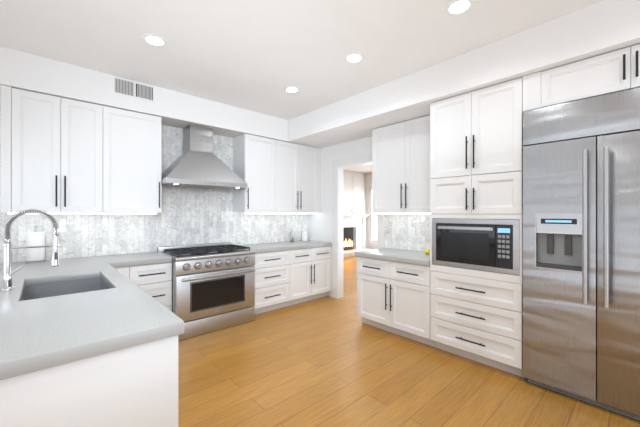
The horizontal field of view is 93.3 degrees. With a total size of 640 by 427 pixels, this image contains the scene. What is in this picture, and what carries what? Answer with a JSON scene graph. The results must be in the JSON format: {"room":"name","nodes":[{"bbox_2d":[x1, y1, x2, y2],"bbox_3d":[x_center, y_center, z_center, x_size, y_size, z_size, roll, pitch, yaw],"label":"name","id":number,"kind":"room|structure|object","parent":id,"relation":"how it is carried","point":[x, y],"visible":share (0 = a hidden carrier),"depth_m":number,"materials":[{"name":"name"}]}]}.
{"room":"kitchen","nodes":[
{"label":"kitchen","id":0,"kind":"room"},
{"bbox_2d":[0,0,603,172],"bbox_3d":[0.689,-1.510,3.615,11.740,0.080,9.840,0,0,-42],"label":"ceiling","id":1,"kind":"structure","parent":0,"point":[258,56],"depth_m":2.55,"materials":[{"name":"paint"}]},
{"bbox_2d":[0,46,287,141],"bbox_3d":[-2.718,-1.304,3.002,5.649,0.329,0.399,0,0,-42],"label":"soffit","id":2,"kind":"structure","parent":1,"relation":"attached to","point":[43,75],"depth_m":3.29,"materials":[{"name":"paint"}]},
{"bbox_2d":[113,76,154,102],"bbox_3d":[-2.049,-1.367,3.338,0.400,0.185,0.008,0,0,-42],"label":"air vent grille","id":3,"kind":"object","parent":2,"relation":"attached to","point":[132,89],"visible":1,"depth_m":3.33,"materials":[{"name":"white plastic"}]},
{"bbox_2d":[142,34,166,46],"bbox_3d":[-1.403,-1.484,2.567,0.192,0.040,0.192,0,0,-42],"label":"recessed light","id":4,"kind":"object","parent":1,"relation":"in","point":[154,40],"visible":0.98,"depth_m":2.56,"materials":[{"name":"white plastic"}]},
{"bbox_2d":[284,86,299,92],"bbox_3d":[-0.332,-1.484,3.589,0.192,0.040,0.192,0,0,-42],"label":"recessed light","id":5,"kind":"object","parent":1,"relation":"in","point":[291,89],"visible":0.88,"depth_m":3.57,"materials":[{"name":"white plastic"}]},
{"bbox_2d":[344,53,363,63],"bbox_3d":[0.323,-1.484,2.860,0.192,0.040,0.192,0,0,-42],"label":"recessed light","id":6,"kind":"object","parent":1,"relation":"in","point":[353,58],"visible":0.85,"depth_m":2.85,"materials":[{"name":"white plastic"}]},
{"bbox_2d":[445,0,473,15],"bbox_3d":[0.989,-1.484,2.147,0.192,0.040,0.192,0,0,-42],"label":"recessed light","id":7,"kind":"object","parent":1,"relation":"in","point":[458,7],"visible":1,"depth_m":2.15,"materials":[{"name":"white plastic"}]},
{"bbox_2d":[287,0,639,147],"bbox_3d":[1.813,-1.304,2.780,0.729,0.329,6.848,0,0,-42],"label":"soffit","id":8,"kind":"structure","parent":1,"relation":"attached to","point":[600,28],"depth_m":2.69,"materials":[{"name":"paint"}]},
{"bbox_2d":[307,136,422,296],"bbox_3d":[2.126,-0.035,3.067,0.120,2.870,6.850,0,0,-42],"label":"wall","id":9,"kind":"structure","parent":0,"point":[319,226],"depth_m":5.14,"materials":[{"name":"paint"}]},
{"bbox_2d":[332,154,383,298],"bbox_3d":[0.610,0.260,4.723,0.156,2.280,1.040,0,0,-42],"label":"door frame","id":10,"kind":"structure","parent":9,"relation":"attached to","point":[338,166],"depth_m":4.99,"materials":[{"name":"paint"}]},
{"bbox_2d":[372,115,429,213],"bbox_3d":[1.135,-0.565,3.792,0.338,1.141,1.002,0,0,-42],"label":"upper cabinet","id":11,"kind":"object","parent":9,"relation":"attached to","point":[401,168],"visible":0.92,"depth_m":3.73,"materials":[{"name":"paint"}]},
{"bbox_2d":[384,214,429,251],"bbox_3d":[1.256,0.227,3.921,0.010,0.514,1.025,0,0,-42],"label":"backsplash","id":12,"kind":"structure","parent":9,"relation":"attached to","point":[397,231],"depth_m":4.03,"materials":[{"name":"tile"}]},
{"bbox_2d":[410,227,414,235],"bbox_3d":[1.210,0.240,3.957,0.008,0.116,0.072,0,0,-42],"label":"electrical outlet","id":13,"kind":"object","parent":12,"relation":"attached to","point":[412,231],"visible":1,"depth_m":3.95,"materials":[{"name":"white plastic"}]},
{"bbox_2d":[523,44,639,111],"bbox_3d":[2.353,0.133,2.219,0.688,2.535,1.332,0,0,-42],"label":"upper cabinet","id":14,"kind":"object","parent":9,"relation":"attached to","point":[612,72],"visible":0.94,"depth_m":2.22,"materials":[{"name":"paint"}]},
{"bbox_2d":[365,173,365,213],"bbox_3d":[-0.199,-0.035,9.394,5.240,2.870,0.120,0,0,-42],"label":"wall","id":15,"kind":"structure","parent":0,"point":[365,193],"depth_m":11.01,"materials":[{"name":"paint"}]},
{"bbox_2d":[366,173,376,248],"bbox_3d":[3.925,-0.035,8.683,0.120,2.870,6.500,0,0,-42],"label":"wall","id":16,"kind":"structure","parent":0,"point":[368,179],"depth_m":10.99,"materials":[{"name":"paint"}]},
{"bbox_2d":[368,186,376,244],"bbox_3d":[2.251,0.075,10.486,0.129,2.090,1.360,0,0,-42],"label":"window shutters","id":17,"kind":"object","parent":16,"relation":"attached to","point":[372,228],"visible":0.35,"depth_m":10.88,"materials":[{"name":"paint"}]},
{"bbox_2d":[178,256,639,426],"bbox_3d":[0.689,1.425,3.615,11.740,0.050,9.840,0,0,-42],"label":"floor","id":18,"kind":"structure","parent":0,"point":[327,361],"depth_m":2.50,"materials":[{"name":"brown wood"}]},
{"bbox_2d":[0,335,177,426],"bbox_3d":[-1.256,0.971,1.364,0.912,0.860,0.827,0,0,-42],"label":"base cabinet","id":19,"kind":"object","parent":18,"relation":"on","point":[135,386],"visible":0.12,"depth_m":1.17,"materials":[{"name":"paint"}]},
{"bbox_2d":[0,252,183,379],"bbox_3d":[-1.806,0.512,2.180,1.842,0.055,2.821,0,0,-42],"label":"countertop","id":20,"kind":"structure","parent":19,"relation":"on","point":[122,312],"depth_m":1.42,"materials":[{"name":"stone"}]},
{"bbox_2d":[1,209,60,290],"bbox_3d":[-1.889,0.226,1.987,0.290,0.517,0.111,0,0,-42],"label":"spring faucet","id":21,"kind":"object","parent":20,"relation":"on","point":[7,263],"visible":1,"depth_m":1.94,"materials":[{"name":"silver metal"}]},
{"bbox_2d":[25,226,45,263],"bbox_3d":[-2.824,0.302,3.001,0.157,0.364,0.156,0,0,-42],"label":"paper towel holder","id":22,"kind":"object","parent":20,"relation":"on","point":[35,255],"visible":0.96,"depth_m":2.96,"materials":[{"name":"white paper"}]},
{"bbox_2d":[21,278,109,300],"bbox_3d":[-1.760,0.660,2.110,0.503,0.239,0.818,0,0,-42],"label":"sink basin","id":23,"kind":"object","parent":20,"relation":"in","point":[56,289],"depth_m":2.38,"materials":[{"name":"silver metal"}]},
{"bbox_2d":[115,262,171,311],"bbox_3d":[-2.082,0.971,3.391,0.611,0.859,0.683,0,0,-42],"label":"base cabinet","id":24,"kind":"object","parent":18,"relation":"on","point":[154,281],"visible":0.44,"depth_m":3.26,"materials":[{"name":"paint"}]},
{"bbox_2d":[157,242,255,340],"bbox_3d":[-1.436,0.912,3.869,0.980,0.976,0.832,0,0,-42],"label":"range","id":25,"kind":"object","parent":18,"relation":"on","point":[213,286],"visible":0.92,"depth_m":3.59,"materials":[{"name":"silver metal"}]},
{"bbox_2d":[253,250,292,313],"bbox_3d":[-0.901,0.971,4.499,0.651,0.860,0.644,0,0,-42],"label":"base cabinet","id":26,"kind":"object","parent":18,"relation":"on","point":[285,278],"depth_m":4.30,"materials":[{"name":"paint"}]},
{"bbox_2d":[239,240,331,253],"bbox_3d":[-0.570,0.512,4.786,1.530,0.055,0.648,0,0,-42],"label":"countertop","id":27,"kind":"structure","parent":26,"relation":"on","point":[272,247],"depth_m":4.59,"materials":[{"name":"stone"}]},
{"bbox_2d":[290,228,294,241],"bbox_3d":[-0.474,0.371,5.195,0.086,0.226,0.086,0,0,-42],"label":"glass bottle","id":28,"kind":"object","parent":27,"relation":"on","point":[292,236],"visible":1,"depth_m":5.16,"materials":[{"name":"clear"}]},
{"bbox_2d":[302,229,307,240],"bbox_3d":[-0.269,0.376,5.356,0.114,0.217,0.114,0,0,-42],"label":"canister","id":29,"kind":"object","parent":27,"relation":"on","point":[304,234],"visible":1,"depth_m":5.31,"materials":[{"name":"ceramic"}]},
{"bbox_2d":[293,246,331,304],"bbox_3d":[-0.338,0.971,5.015,0.877,0.860,0.644,0,0,-42],"label":"base cabinet","id":30,"kind":"object","parent":18,"relation":"on","point":[312,267],"depth_m":4.78,"materials":[{"name":"paint"}]},
{"bbox_2d":[343,170,372,257],"bbox_3d":[1.074,-0.034,10.152,1.940,2.868,0.480,0,0,-42],"label":"fireplace","id":31,"kind":"object","parent":18,"relation":"on","point":[354,227],"visible":0.71,"depth_m":10.48,"materials":[{"name":"stone"}]},
{"bbox_2d":[357,257,434,346],"bbox_3d":[1.024,0.971,3.670,0.688,0.859,0.972,0,0,-42],"label":"base cabinet","id":32,"kind":"object","parent":18,"relation":"on","point":[393,297],"visible":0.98,"depth_m":3.42,"materials":[{"name":"paint"}]},
{"bbox_2d":[355,248,429,265],"bbox_3d":[1.017,0.512,3.681,0.663,0.055,0.997,0,0,-42],"label":"countertop","id":33,"kind":"structure","parent":32,"relation":"on","point":[407,256],"depth_m":3.58,"materials":[{"name":"stone"}]},
{"bbox_2d":[430,78,522,376],"bbox_3d":[1.628,0.133,3.010,0.688,2.535,0.809,0,0,-42],"label":"tall cabinet","id":34,"kind":"object","parent":18,"relation":"on","point":[476,154],"visible":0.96,"depth_m":2.76,"materials":[{"name":"paint"}]},
{"bbox_2d":[432,219,518,274],"bbox_3d":[1.570,0.285,2.957,0.470,0.466,0.767,0,0,-42],"label":"microwave","id":35,"kind":"object","parent":34,"relation":"in","point":[490,245],"visible":1,"depth_m":2.76,"materials":[{"name":"silver metal"}]},
{"bbox_2d":[523,87,639,420],"bbox_3d":[2.302,0.281,2.231,0.743,2.238,1.239,0,0,-42],"label":"refrigerator","id":36,"kind":"object","parent":18,"relation":"on","point":[581,249],"visible":0.98,"depth_m":2.19,"materials":[{"name":"silver metal"}]},
{"bbox_3d":[-2.624,-0.035,3.441,6.620,2.870,0.120,0,0,-43],"label":"wall","id":37,"kind":"structure","parent":0,"visible":0},
{"bbox_2d":[1,85,104,212],"bbox_3d":[-2.670,-0.582,3.052,0.738,1.105,0.369,0,0,-42],"label":"upper cabinet","id":38,"kind":"object","parent":37,"relation":"attached to","point":[59,155],"depth_m":2.90,"materials":[{"name":"paint"}]},
{"bbox_2d":[105,106,160,212],"bbox_3d":[-2.189,-0.582,3.492,0.566,1.105,0.369,0,0,-42],"label":"upper cabinet","id":39,"kind":"object","parent":37,"relation":"attached to","point":[132,139],"depth_m":3.36,"materials":[{"name":"paint"}]},
{"bbox_2d":[0,96,306,263],"bbox_3d":[-2.584,-0.328,3.389,6.367,1.623,0.010,0,0,-42],"label":"backsplash","id":40,"kind":"structure","parent":37,"relation":"attached to","point":[188,216],"depth_m":3.94,"materials":[{"name":"tile"}]},
{"bbox_2d":[129,228,135,237],"bbox_3d":[-2.272,0.240,3.663,0.072,0.116,0.008,0,0,-42],"label":"electrical outlet","id":41,"kind":"object","parent":40,"relation":"attached to","point":[132,233],"visible":1,"depth_m":3.66,"materials":[{"name":"white plastic"}]},
{"bbox_2d":[161,124,246,189],"bbox_3d":[-1.545,-0.740,3.966,1.020,0.797,0.541,0,0,-42],"label":"range hood","id":42,"kind":"object","parent":37,"relation":"attached to","point":[197,163],"visible":1,"depth_m":3.88,"materials":[{"name":"silver metal"}]},
{"bbox_2d":[233,134,276,213],"bbox_3d":[-0.992,-0.582,4.589,0.525,1.105,0.369,0,0,-42],"label":"upper cabinet","id":43,"kind":"object","parent":37,"relation":"attached to","point":[254,157],"depth_m":4.44,"materials":[{"name":"paint"}]},
{"bbox_2d":[277,140,320,213],"bbox_3d":[-0.450,-0.582,5.086,0.947,1.105,0.369,0,0,-42],"label":"upper cabinet","id":44,"kind":"object","parent":37,"relation":"attached to","point":[280,177],"depth_m":4.93,"materials":[{"name":"paint"}]}
]}

